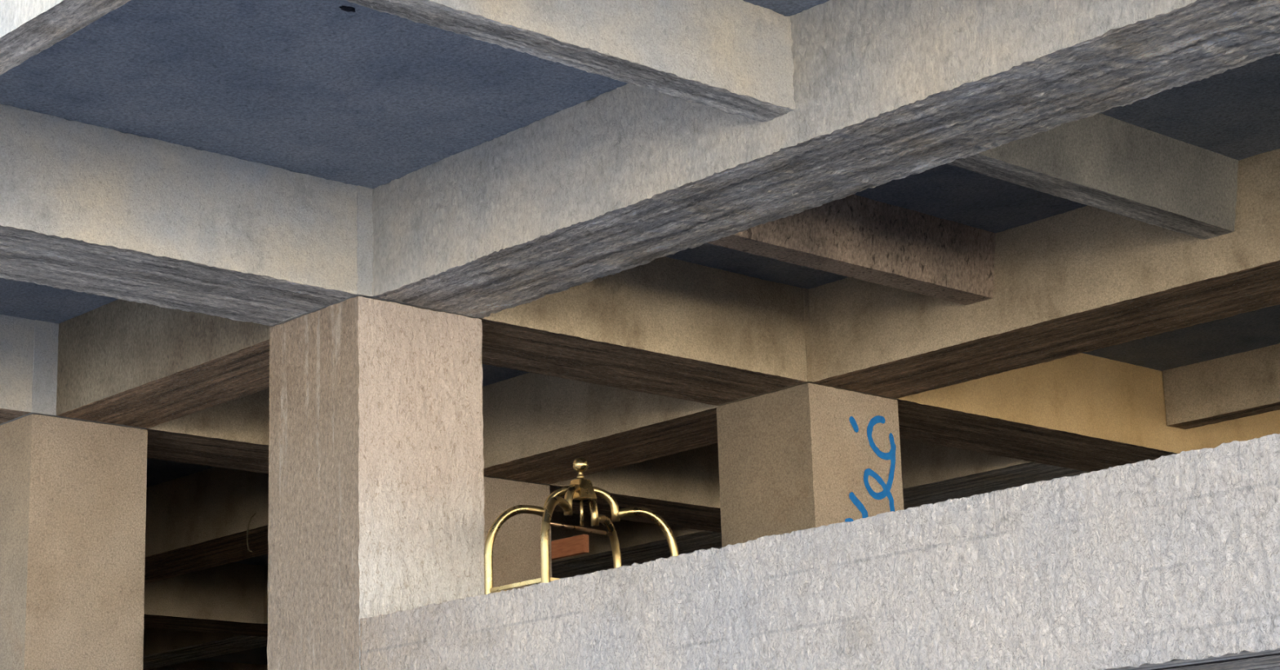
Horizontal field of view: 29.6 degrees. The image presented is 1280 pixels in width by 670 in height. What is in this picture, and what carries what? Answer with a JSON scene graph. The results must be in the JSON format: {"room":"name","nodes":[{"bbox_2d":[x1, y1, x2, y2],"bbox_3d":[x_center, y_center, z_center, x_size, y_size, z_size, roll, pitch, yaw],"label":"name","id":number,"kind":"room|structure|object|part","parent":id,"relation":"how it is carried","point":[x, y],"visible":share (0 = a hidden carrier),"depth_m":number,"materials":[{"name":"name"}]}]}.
{"room":"parking garage","nodes":[
{"label":"parking garage","id":0,"kind":"room"},
{"bbox_2d":[149,660,267,669],"bbox_3d":[-9.477,6.253,35.273,16.900,3.805,0.260,11,-19,-41],"label":"wall","id":1,"kind":"structure","parent":0,"point":[196,664],"depth_m":38.03,"materials":[{"name":"beige concrete"}]},
{"bbox_2d":[0,0,1279,665],"bbox_3d":[0.009,0.806,22.533,20.897,0.215,32.831,11,-19,-41],"label":"ceiling","id":2,"kind":"structure","parent":0,"point":[366,97],"depth_m":13.77,"materials":[{"name":"stone"}]},
{"bbox_2d":[0,314,34,423],"bbox_3d":[-6.275,0.034,16.917,3.995,0.712,0.955,11,-19,-41],"label":"concrete beam","id":3,"kind":"structure","parent":2,"relation":"attached to","point":[16,334],"depth_m":17.81,"materials":[{"name":"grey concrete"}]},
{"bbox_2d":[0,0,130,75],"bbox_3d":[-2.108,-1.835,10.188,0.232,0.714,15.213,11,-19,-41],"label":"concrete beam","id":4,"kind":"structure","parent":2,"relation":"attached to","point":[28,28],"depth_m":10.61,"materials":[{"name":"paint"}]},
{"bbox_2d":[56,298,299,428],"bbox_3d":[-3.010,0.000,17.196,0.788,0.712,3.079,11,-19,-41],"label":"concrete beam","id":5,"kind":"structure","parent":2,"relation":"attached to","point":[120,362],"depth_m":17.30,"materials":[{"name":"concrete"}]},
{"bbox_2d":[0,103,357,325],"bbox_3d":[-3.546,-0.788,14.068,4.008,0.724,0.966,11,-19,-41],"label":"concrete beam","id":6,"kind":"structure","parent":2,"relation":"attached to","point":[85,208],"depth_m":14.28,"materials":[{"name":"grey concrete"}]},
{"bbox_2d":[142,628,267,669],"bbox_3d":[-7.061,4.177,32.901,0.852,0.711,7.218,11,-19,-41],"label":"concrete beam","id":7,"kind":"structure","parent":2,"relation":"attached to","point":[162,647],"depth_m":31.23,"materials":[{"name":"concrete"}]},
{"bbox_2d":[143,562,267,637],"bbox_3d":[-4.049,3.389,30.221,15.930,0.712,0.983,11,-19,-41],"label":"concrete beam","id":8,"kind":"structure","parent":2,"relation":"attached to","point":[228,598],"depth_m":28.74,"materials":[{"name":"beige concrete"}]},
{"bbox_2d":[144,466,268,584],"bbox_3d":[-4.362,1.868,24.279,0.921,0.712,7.627,11,-19,-41],"label":"concrete beam","id":9,"kind":"structure","parent":2,"relation":"attached to","point":[197,522],"depth_m":23.64,"materials":[{"name":"beige concrete"}]},
{"bbox_2d":[246,512,256,552],"bbox_3d":[-3.651,1.861,22.751,0.012,0.367,0.151,11,-19,-41],"label":"loose wire","id":10,"kind":"object","parent":9,"relation":"hanging from","point":[255,513],"visible":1,"depth_m":22.78,"materials":[{"name":"brown"}]},
{"bbox_2d":[145,388,269,474],"bbox_3d":[-2.966,0.694,19.895,3.063,0.712,0.953,11,-19,-41],"label":"concrete beam","id":11,"kind":"structure","parent":2,"relation":"attached to","point":[233,434],"depth_m":19.12,"materials":[{"name":"grey concrete"}]},
{"bbox_2d":[338,4,355,12],"bbox_3d":[-1.487,-1.663,12.333,0.104,0.027,0.049,11,-19,-41],"label":"lump","id":12,"kind":"object","parent":2,"relation":"attached to","point":[345,8],"visible":1,"depth_m":12.32,"materials":[{"name":"black"}]},
{"bbox_2d":[263,511,721,624],"bbox_3d":[-1.601,2.419,26.765,0.943,0.711,7.626,11,-19,-41],"label":"concrete beam","id":13,"kind":"structure","parent":2,"relation":"attached to","point":[638,542],"depth_m":24.84,"materials":[{"name":"concrete"}]},
{"bbox_2d":[345,0,795,121],"bbox_3d":[-0.792,-1.687,11.292,4.116,0.538,0.256,11,-19,-41],"label":"concrete beam","id":14,"kind":"structure","parent":2,"relation":"attached to","point":[735,57],"depth_m":11.93,"materials":[{"name":"grey concrete"}]},
{"bbox_2d":[482,372,719,484],"bbox_3d":[-0.097,0.581,19.817,0.935,0.713,3.079,11,-19,-41],"label":"concrete beam","id":15,"kind":"structure","parent":2,"relation":"attached to","point":[535,425],"depth_m":19.77,"materials":[{"name":"grey concrete"}]},
{"bbox_2d":[545,443,720,533],"bbox_3d":[3.246,1.933,25.487,11.898,0.714,0.957,11,-19,-41],"label":"concrete beam","id":16,"kind":"structure","parent":2,"relation":"attached to","point":[682,488],"depth_m":22.27,"materials":[{"name":"beige concrete"}]},
{"bbox_2d":[480,257,807,405],"bbox_3d":[-0.238,-0.129,17.045,3.066,0.713,0.958,11,-19,-41],"label":"concrete beam","id":17,"kind":"structure","parent":2,"relation":"attached to","point":[670,327],"depth_m":16.96,"materials":[{"name":"beige concrete"}]},
{"bbox_2d":[372,0,1279,319],"bbox_3d":[2.388,-1.642,11.500,0.890,0.729,11.068,11,-19,-41],"label":"concrete beam","id":18,"kind":"structure","parent":2,"relation":"attached to","point":[627,176],"depth_m":12.82,"materials":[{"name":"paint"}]},
{"bbox_2d":[706,195,995,305],"bbox_3d":[1.202,-0.679,15.606,3.112,0.455,0.298,11,-19,-41],"label":"concrete beam","id":19,"kind":"structure","parent":2,"relation":"attached to","point":[856,237],"depth_m":15.83,"materials":[{"name":"grey concrete"}]},
{"bbox_2d":[899,438,1086,509],"bbox_3d":[2.667,1.132,22.307,0.944,0.711,3.078,11,-19,-41],"label":"concrete beam","id":20,"kind":"structure","parent":2,"relation":"attached to","point":[932,473],"depth_m":21.64,"materials":[{"name":"concrete"}]},
{"bbox_2d":[808,148,1279,398],"bbox_3d":[5.332,-1.057,14.148,0.937,0.717,11.056,11,-19,-41],"label":"concrete beam","id":21,"kind":"structure","parent":2,"relation":"attached to","point":[1086,278],"depth_m":16.28,"materials":[{"name":"beige concrete"}]},
{"bbox_2d":[893,352,1279,471],"bbox_3d":[5.976,1.110,22.637,11.898,0.715,0.959,11,-19,-41],"label":"concrete beam","id":22,"kind":"structure","parent":2,"relation":"attached to","point":[1082,411],"depth_m":19.98,"materials":[{"name":"beige concrete"}]},
{"bbox_2d":[948,112,1238,239],"bbox_3d":[2.520,-1.077,14.229,3.111,0.454,0.310,11,-19,-41],"label":"concrete beam","id":23,"kind":"structure","parent":2,"relation":"attached to","point":[1099,161],"depth_m":14.45,"materials":[{"name":"grey concrete"}]},
{"bbox_2d":[1162,343,1279,430],"bbox_3d":[8.322,-0.568,16.871,0.270,0.489,11.054,11,-19,-41],"label":"concrete beam","id":24,"kind":"structure","parent":2,"relation":"attached to","point":[1245,384],"depth_m":20.28,"materials":[{"name":"beige concrete"}]},
{"bbox_2d":[360,431,1279,669],"bbox_3d":[2.162,1.008,10.507,0.246,0.897,11.050,11,-19,-41],"label":"wall","id":25,"kind":"structure","parent":0,"point":[1162,562],"depth_m":11.12,"materials":[{"name":"white paint"}]},
{"bbox_2d":[1156,653,1279,669],"bbox_3d":[2.542,1.394,10.749,0.750,0.233,11.030,11,-19,-41],"label":"floor","id":26,"kind":"structure","parent":0,"point":[1272,662],"depth_m":10.39,"materials":[{"name":"concrete"}]},
{"bbox_3d":[1.948,4.641,23.283,15.926,0.229,32.827,11,-19,-41],"label":"floor","id":27,"kind":"structure","parent":0,"visible":0},
{"bbox_2d":[484,476,551,590],"bbox_3d":[-1.427,2.625,20.804,0.980,2.656,0.962,11,-19,-41],"label":"concrete column","id":28,"kind":"structure","parent":27,"relation":"on","point":[517,544],"depth_m":20.74,"materials":[{"name":"beige concrete"}]},
{"bbox_2d":[484,475,549,484],"bbox_3d":[-1.480,0.988,21.225,0.979,0.708,0.962,11,-19,-41],"label":"column capital","id":29,"kind":"object","parent":28,"relation":"on","point":[534,482],"visible":0.01,"depth_m":20.90,"materials":[{"name":"beige concrete"}]},
{"bbox_2d":[551,534,589,560],"bbox_3d":[-0.821,1.892,21.083,0.065,0.155,1.069,11,-19,-41],"label":"board","id":30,"kind":"object","parent":28,"relation":"attached to","point":[579,544],"visible":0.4,"depth_m":20.81,"materials":[{"name":"brown wood"}]},
{"bbox_2d":[484,457,679,595],"bbox_3d":[-0.342,1.542,14.687,1.203,1.631,0.602,11,-19,-41],"label":"luggage cart","id":31,"kind":"object","parent":27,"relation":"on","point":[580,490],"visible":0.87,"depth_m":14.75,"materials":[{"name":"gold metal"}]},
{"bbox_3d":[-0.741,1.515,14.575,0.399,1.002,0.053,2,-15,-16],"label":"post","id":32,"kind":"part","parent":31,"relation":"part of","materials":[{"name":"gold metal"}]},
{"bbox_3d":[-0.729,1.482,14.334,0.025,0.025,0.549,11,-19,-41],"label":"rail","id":33,"kind":"part","parent":31,"relation":"part of","materials":[{"name":"gold metal"}]},
{"bbox_3d":[-0.491,1.439,14.313,0.053,1.002,0.399,-7,-15,20],"label":"post","id":34,"kind":"part","parent":31,"relation":"part of","materials":[{"name":"gold metal"}]},
{"bbox_3d":[-0.488,1.024,14.782,0.214,0.215,0.051,2,-15,-16],"label":"crown arm","id":35,"kind":"part","parent":31,"relation":"part of","materials":[{"name":"gold metal"}]},
{"bbox_3d":[-0.407,1.000,14.697,0.051,0.215,0.214,-7,-15,20],"label":"crown arm","id":36,"kind":"part","parent":31,"relation":"part of","materials":[{"name":"gold metal"}]},
{"bbox_3d":[-0.357,1.076,14.807,0.022,0.188,0.021,11,-19,-41],"label":"support rod","id":37,"kind":"part","parent":31,"relation":"part of","materials":[{"name":"gold metal"}]},
{"bbox_3d":[-0.311,1.060,14.941,0.051,0.215,0.214,-7,-15,20],"label":"crown arm","id":38,"kind":"part","parent":31,"relation":"part of","materials":[{"name":"gold metal"}]},
{"bbox_3d":[-0.230,1.035,14.856,0.214,0.215,0.051,2,-15,-16],"label":"crown arm","id":39,"kind":"part","parent":31,"relation":"part of","materials":[{"name":"gold metal"}]},
{"bbox_3d":[-0.194,1.624,15.066,0.053,1.002,0.399,-7,-15,20],"label":"post","id":40,"kind":"part","parent":31,"relation":"part of","materials":[{"name":"gold metal"}]},
{"bbox_3d":[0.056,1.548,14.805,0.399,1.002,0.053,2,-15,-16],"label":"post","id":41,"kind":"part","parent":31,"relation":"part of","materials":[{"name":"gold metal"}]},
{"bbox_2d":[716,383,903,546],"bbox_3d":[1.303,1.802,17.953,0.982,2.657,0.968,11,-19,-41],"label":"concrete column","id":42,"kind":"structure","parent":27,"relation":"on","point":[806,456],"depth_m":17.81,"materials":[{"name":"beige concrete"}]},
{"bbox_2d":[718,288,897,406],"bbox_3d":[1.248,0.165,18.376,0.978,0.709,0.961,11,-19,-41],"label":"column capital","id":43,"kind":"object","parent":42,"relation":"on","point":[806,295],"visible":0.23,"depth_m":17.75,"materials":[{"name":"beige concrete"}]},
{"label":"outside","id":44,"kind":"structure","parent":0,"visible":0},
{"bbox_3d":[-4.466,-12.313,-54.893,400.000,0.079,400.000,11,-19,-41],"label":"ground","id":45,"kind":"structure","parent":44,"visible":0},
{"bbox_2d":[0,413,147,669],"bbox_3d":[-4.346,3.469,17.764,0.981,5.622,0.962,11,-19,-41],"label":"concrete column","id":46,"kind":"structure","parent":45,"relation":"on","point":[73,493],"depth_m":17.85,"materials":[{"name":"beige concrete"}]},
{"bbox_2d":[0,320,146,429],"bbox_3d":[-4.446,0.397,18.556,0.979,0.708,0.962,11,-19,-41],"label":"column capital","id":47,"kind":"object","parent":46,"relation":"on","point":[44,388],"visible":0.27,"depth_m":17.96,"materials":[{"name":"concrete"}]},
{"bbox_2d":[266,296,484,669],"bbox_3d":[-1.617,2.644,14.914,0.994,5.632,0.978,11,-19,-41],"label":"concrete column","id":48,"kind":"structure","parent":45,"relation":"on","point":[376,477],"depth_m":15.01,"materials":[{"name":"beige concrete"}]},
{"bbox_2d":[271,186,479,326],"bbox_3d":[-1.717,-0.426,15.706,0.979,0.709,0.962,11,-19,-41],"label":"column capital","id":49,"kind":"object","parent":48,"relation":"on","point":[364,201],"visible":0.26,"depth_m":15.09,"materials":[{"name":"concrete"}]}
]}

